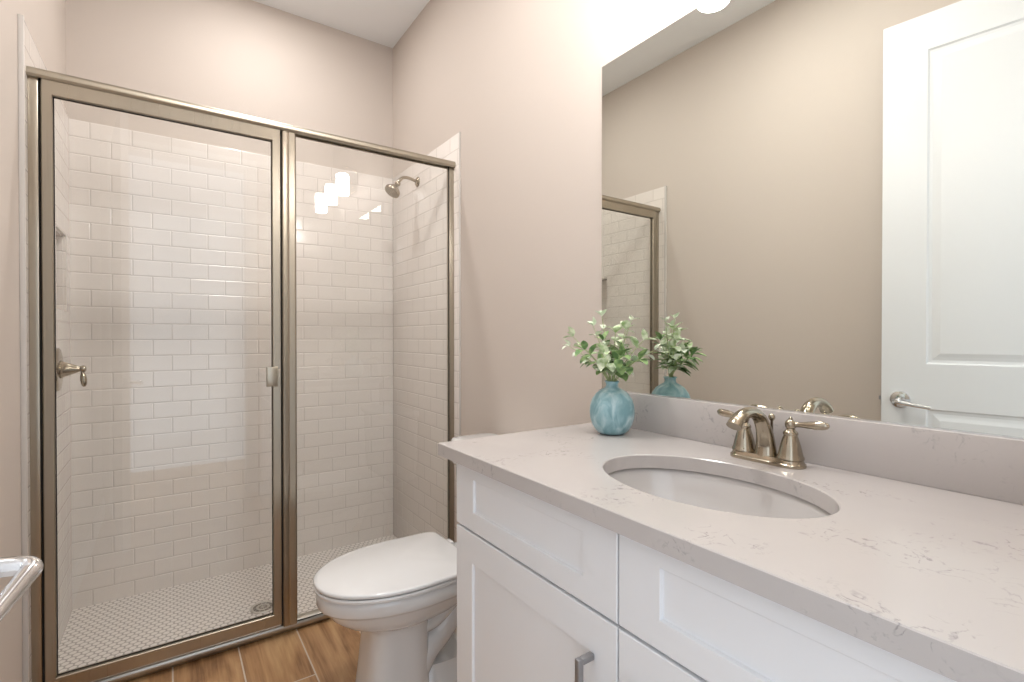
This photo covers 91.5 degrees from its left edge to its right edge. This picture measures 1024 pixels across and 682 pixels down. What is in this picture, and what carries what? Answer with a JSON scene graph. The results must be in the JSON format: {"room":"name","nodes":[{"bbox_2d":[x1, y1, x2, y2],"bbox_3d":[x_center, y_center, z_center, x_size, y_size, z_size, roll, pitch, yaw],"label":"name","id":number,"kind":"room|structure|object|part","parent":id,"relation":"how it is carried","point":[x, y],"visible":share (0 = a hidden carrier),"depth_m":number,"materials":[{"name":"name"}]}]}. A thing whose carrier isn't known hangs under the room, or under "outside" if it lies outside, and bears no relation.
{"room":"bathroom","nodes":[
{"label":"bathroom","id":0,"kind":"room"},
{"bbox_2d":[0,556,43,621],"bbox_3d":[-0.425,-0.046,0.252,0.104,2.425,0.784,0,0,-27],"label":"towel bar","id":1,"kind":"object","parent":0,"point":[24,569],"depth_m":0.53,"materials":[{"name":"silver metal"}]},
{"bbox_2d":[0,0,65,681],"bbox_3d":[-1.169,-0.251,0.947,0.120,3.008,3.128,0,1,-35],"label":"wall","id":2,"kind":"structure","parent":0,"point":[45,20],"depth_m":1.41,"materials":[{"name":"beige paint"}]},
{"bbox_2d":[24,20,71,681],"bbox_3d":[-1.738,0.108,1.815,0.098,2.156,0.836,0,1,-35],"label":"tiled wall","id":3,"kind":"structure","parent":0,"point":[33,58],"depth_m":2.02,"materials":[{"name":"white tile"}]},
{"bbox_2d":[17,14,28,681],"bbox_3d":[-1.461,0.099,1.492,0.014,2.138,0.011,0,1,-35],"label":"trim","id":4,"kind":"structure","parent":3,"relation":"attached to","point":[20,18],"depth_m":1.49,"materials":[{"name":"grey tile"}]},
{"bbox_2d":[56,348,86,390],"bbox_3d":[-1.715,0.110,1.946,0.090,0.168,0.168,0,1,-35],"label":"shower valve","id":5,"kind":"object","parent":3,"relation":"attached to","point":[63,369],"visible":0.94,"depth_m":1.92,"materials":[{"name":"silver metal"}]},
{"bbox_3d":[-1.688,0.148,1.966,0.022,0.063,0.022,0,1,-35],"label":"lever","id":6,"kind":"part","parent":5,"relation":"part of","materials":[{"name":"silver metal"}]},
{"bbox_2d":[58,535,396,681],"bbox_3d":[-0.200,1.212,0.970,1.729,0.080,4.208,0,1,-35],"label":"floor","id":7,"kind":"structure","parent":0,"point":[99,632],"depth_m":2.01,"materials":[{"name":"tile"}]},
{"bbox_2d":[26,66,455,681],"bbox_3d":[-0.895,0.168,1.976,1.473,2.031,0.082,0,1,-35],"label":"shower door frame","id":8,"kind":"structure","parent":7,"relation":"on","point":[43,86],"depth_m":1.73,"materials":[{"name":"silver metal"}]},
{"bbox_3d":[-0.905,1.151,1.998,1.473,0.066,0.046,0,1,-35],"label":"sill","id":9,"kind":"part","parent":8,"relation":"part of","materials":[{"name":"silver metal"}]},
{"bbox_3d":[-0.886,-0.832,1.955,1.473,0.031,0.051,0,1,-35],"label":"header rail","id":10,"kind":"part","parent":8,"relation":"part of","materials":[{"name":"silver metal"}]},
{"bbox_3d":[-0.923,0.137,1.921,0.038,0.076,0.018,0,1,-35],"label":"door pull","id":11,"kind":"part","parent":8,"relation":"part of","materials":[{"name":"silver metal"}]},
{"bbox_3d":[-0.881,0.146,1.969,0.049,1.943,0.039,0,1,-35],"label":"post","id":12,"kind":"part","parent":8,"relation":"part of","materials":[{"name":"silver metal"}]},
{"bbox_2d":[249,600,271,613],"bbox_3d":[-1.106,1.181,2.217,0.108,0.003,0.108,0,1,-35],"label":"shower drain","id":13,"kind":"object","parent":7,"relation":"on","point":[263,606],"visible":0.87,"depth_m":2.21,"materials":[{"name":"silver metal"}]},
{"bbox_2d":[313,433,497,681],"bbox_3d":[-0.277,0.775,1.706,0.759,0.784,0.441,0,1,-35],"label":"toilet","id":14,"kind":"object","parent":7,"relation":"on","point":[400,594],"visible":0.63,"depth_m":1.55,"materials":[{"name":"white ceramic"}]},
{"bbox_3d":[-0.392,0.748,1.627,0.480,0.013,0.376,0,1,-35],"label":"seat","id":15,"kind":"part","parent":14,"relation":"part of","materials":[{"name":"white plastic"}]},
{"bbox_3d":[-0.393,0.726,1.627,0.479,0.025,0.378,0,1,-35],"label":"lid","id":16,"kind":"part","parent":14,"relation":"part of","materials":[{"name":"white plastic"}]},
{"bbox_3d":[-0.379,0.825,1.637,0.496,0.136,0.360,0,1,-35],"label":"bowl","id":17,"kind":"part","parent":14,"relation":"part of","materials":[{"name":"white ceramic"}]},
{"bbox_3d":[-0.050,0.398,1.860,0.206,0.033,0.440,0,1,-35],"label":"tank lid","id":18,"kind":"part","parent":14,"relation":"part of","materials":[{"name":"white ceramic"}]},
{"bbox_2d":[457,463,956,681],"bbox_3d":[0.376,0.730,0.930,0.579,0.886,1.072,0,1,-35],"label":"vanity cabinet","id":19,"kind":"object","parent":7,"relation":"on","point":[546,592],"visible":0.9,"depth_m":0.81,"materials":[{"name":"white paint"}]},
{"bbox_3d":[0.023,0.366,1.010,0.020,0.157,0.532,0,1,-35],"label":"false drawer","id":20,"kind":"part","parent":19,"relation":"part of","materials":[{"name":"white paint"}]},
{"bbox_3d":[0.023,0.759,1.014,0.020,0.616,0.532,0,1,-35],"label":"cabinet door","id":21,"kind":"part","parent":19,"relation":"part of","materials":[{"name":"white paint"}]},
{"bbox_3d":[0.120,0.594,0.823,0.035,0.150,0.011,0,1,-35],"label":"pull handle","id":22,"kind":"part","parent":19,"relation":"part of","materials":[{"name":"silver metal"}]},
{"bbox_3d":[0.327,0.762,0.571,0.020,0.616,0.535,0,1,-35],"label":"cabinet door","id":23,"kind":"part","parent":19,"relation":"part of","materials":[{"name":"white paint"}]},
{"bbox_2d":[438,389,1023,681],"bbox_3d":[0.370,0.220,0.941,0.573,0.131,1.124,0,1,-35],"label":"countertop","id":24,"kind":"structure","parent":19,"relation":"on","point":[918,556],"depth_m":0.74,"materials":[{"name":"stone"}]},
{"bbox_2d":[590,380,634,434],"bbox_3d":[0.273,0.180,1.362,0.121,0.144,0.121,0,1,-35],"label":"bud vase","id":25,"kind":"object","parent":24,"relation":"on","point":[612,411],"visible":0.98,"depth_m":1.32,"materials":[{"name":"blue glass"}]},
{"bbox_2d":[562,309,665,380],"bbox_3d":[0.262,0.071,1.339,0.216,0.313,0.212,0,1,-35],"label":"sprigs","id":26,"kind":"object","parent":25,"relation":"in","point":[605,362],"visible":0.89,"depth_m":1.33,"materials":[{"name":"green plant"}]},
{"bbox_3d":[0.226,0.120,1.356,0.124,0.215,0.074,0,1,-35],"label":"stem","id":27,"kind":"part","parent":26,"relation":"part of","materials":[{"name":"green plant"}]},
{"bbox_2d":[608,468,830,518],"bbox_3d":[0.357,0.360,0.922,0.356,0.146,0.503,0,1,-35],"label":"sink","id":28,"kind":"object","parent":24,"relation":"in","point":[698,489],"visible":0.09,"depth_m":1.06,"materials":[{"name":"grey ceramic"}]},
{"bbox_2d":[717,407,829,469],"bbox_3d":[0.498,0.195,1.029,0.160,0.120,0.239,0,1,-35],"label":"faucet","id":29,"kind":"object","parent":24,"relation":"on","point":[789,455],"visible":1,"depth_m":1.02,"materials":[{"name":"silver metal"}]},
{"bbox_3d":[0.499,0.167,1.125,0.022,0.028,0.081,0,0,-27],"label":"lever handle","id":30,"kind":"part","parent":29,"relation":"part of","materials":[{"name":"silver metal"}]},
{"bbox_3d":[0.512,0.208,1.099,0.051,0.062,0.051,0,1,-35],"label":"handle","id":31,"kind":"part","parent":29,"relation":"part of","materials":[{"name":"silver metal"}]},
{"bbox_3d":[0.492,0.190,1.026,0.147,0.110,0.048,0,1,-35],"label":"spout","id":32,"kind":"part","parent":29,"relation":"part of","materials":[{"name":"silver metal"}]},
{"bbox_3d":[0.540,0.247,1.059,0.058,0.016,0.157,0,1,-35],"label":"plate","id":33,"kind":"part","parent":29,"relation":"part of","materials":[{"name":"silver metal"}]},
{"bbox_3d":[0.557,0.200,1.070,0.013,0.090,0.013,0,1,28],"label":"lift rod","id":34,"kind":"part","parent":29,"relation":"part of","materials":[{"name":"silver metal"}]},
{"bbox_3d":[0.568,0.209,1.018,0.051,0.062,0.051,0,1,-35],"label":"handle","id":35,"kind":"part","parent":29,"relation":"part of","materials":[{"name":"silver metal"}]},
{"bbox_3d":[0.588,0.168,0.995,0.022,0.028,0.081,0,1,-42],"label":"lever handle","id":36,"kind":"part","parent":29,"relation":"part of","materials":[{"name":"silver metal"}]},
{"bbox_3d":[0.327,0.370,0.568,0.020,0.157,0.535,0,1,-35],"label":"false drawer","id":37,"kind":"part","parent":19,"relation":"part of","materials":[{"name":"white paint"}]},
{"bbox_2d":[65,0,392,178],"bbox_3d":[-1.364,-0.265,2.651,1.489,3.008,0.100,0,1,-35],"label":"wall","id":38,"kind":"structure","parent":0,"point":[247,57],"depth_m":2.56,"materials":[{"name":"beige paint"}]},
{"bbox_2d":[69,118,392,609],"bbox_3d":[-1.331,0.102,2.609,1.473,2.156,0.010,0,1,-35],"label":"tiled wall","id":39,"kind":"structure","parent":38,"relation":"attached to","point":[171,421],"depth_m":2.48,"materials":[{"name":"white tile"}]},
{"bbox_2d":[253,0,429,47],"bbox_3d":[-0.506,-1.799,1.391,1.729,0.080,3.128,0,1,-35],"label":"ceiling","id":40,"kind":"structure","parent":0,"point":[383,22],"depth_m":2.70,"materials":[{"name":"white paint"}]},
{"bbox_2d":[393,0,708,435],"bbox_3d":[0.157,-0.258,1.859,0.120,3.008,3.128,0,1,-35],"label":"wall","id":41,"kind":"structure","parent":0,"point":[520,81],"depth_m":1.92,"materials":[{"name":"beige paint"}]},
{"bbox_2d":[393,133,458,541],"bbox_3d":[-0.482,0.101,2.680,0.006,2.156,0.836,0,1,-35],"label":"tiled wall","id":42,"kind":"structure","parent":41,"relation":"attached to","point":[420,212],"depth_m":2.69,"materials":[{"name":"white tile"}]},
{"bbox_2d":[385,176,419,197],"bbox_3d":[-0.584,-0.824,2.653,0.185,0.133,0.085,0,1,-35],"label":"showerhead","id":43,"kind":"object","parent":42,"relation":"attached to","point":[392,190],"visible":1,"depth_m":2.63,"materials":[{"name":"silver metal"}]},
{"bbox_3d":[-0.562,-0.858,2.675,0.119,0.052,0.017,0,1,-35],"label":"shower arm","id":44,"kind":"part","parent":43,"relation":"part of","materials":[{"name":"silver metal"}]},
{"bbox_2d":[459,131,460,435],"bbox_3d":[-0.244,0.093,2.332,0.008,2.137,0.006,0,1,-35],"label":"trim","id":45,"kind":"structure","parent":41,"relation":"attached to","point":[459,131],"depth_m":2.33,"materials":[{"name":"grey tile"}]},
{"bbox_2d":[598,389,1023,504],"bbox_3d":[0.596,0.204,1.096,0.024,0.100,1.124,0,1,-35],"label":"backsplash","id":46,"kind":"structure","parent":41,"relation":"attached to","point":[987,466],"depth_m":0.93,"materials":[{"name":"stone"}]},
{"bbox_2d":[601,0,1023,438],"bbox_3d":[0.601,-0.349,1.099,0.009,1.006,1.126,0,1,-35],"label":"wall mirror","id":47,"kind":"object","parent":41,"relation":"attached to","point":[816,207],"visible":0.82,"depth_m":1.03,"materials":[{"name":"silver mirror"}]}
]}

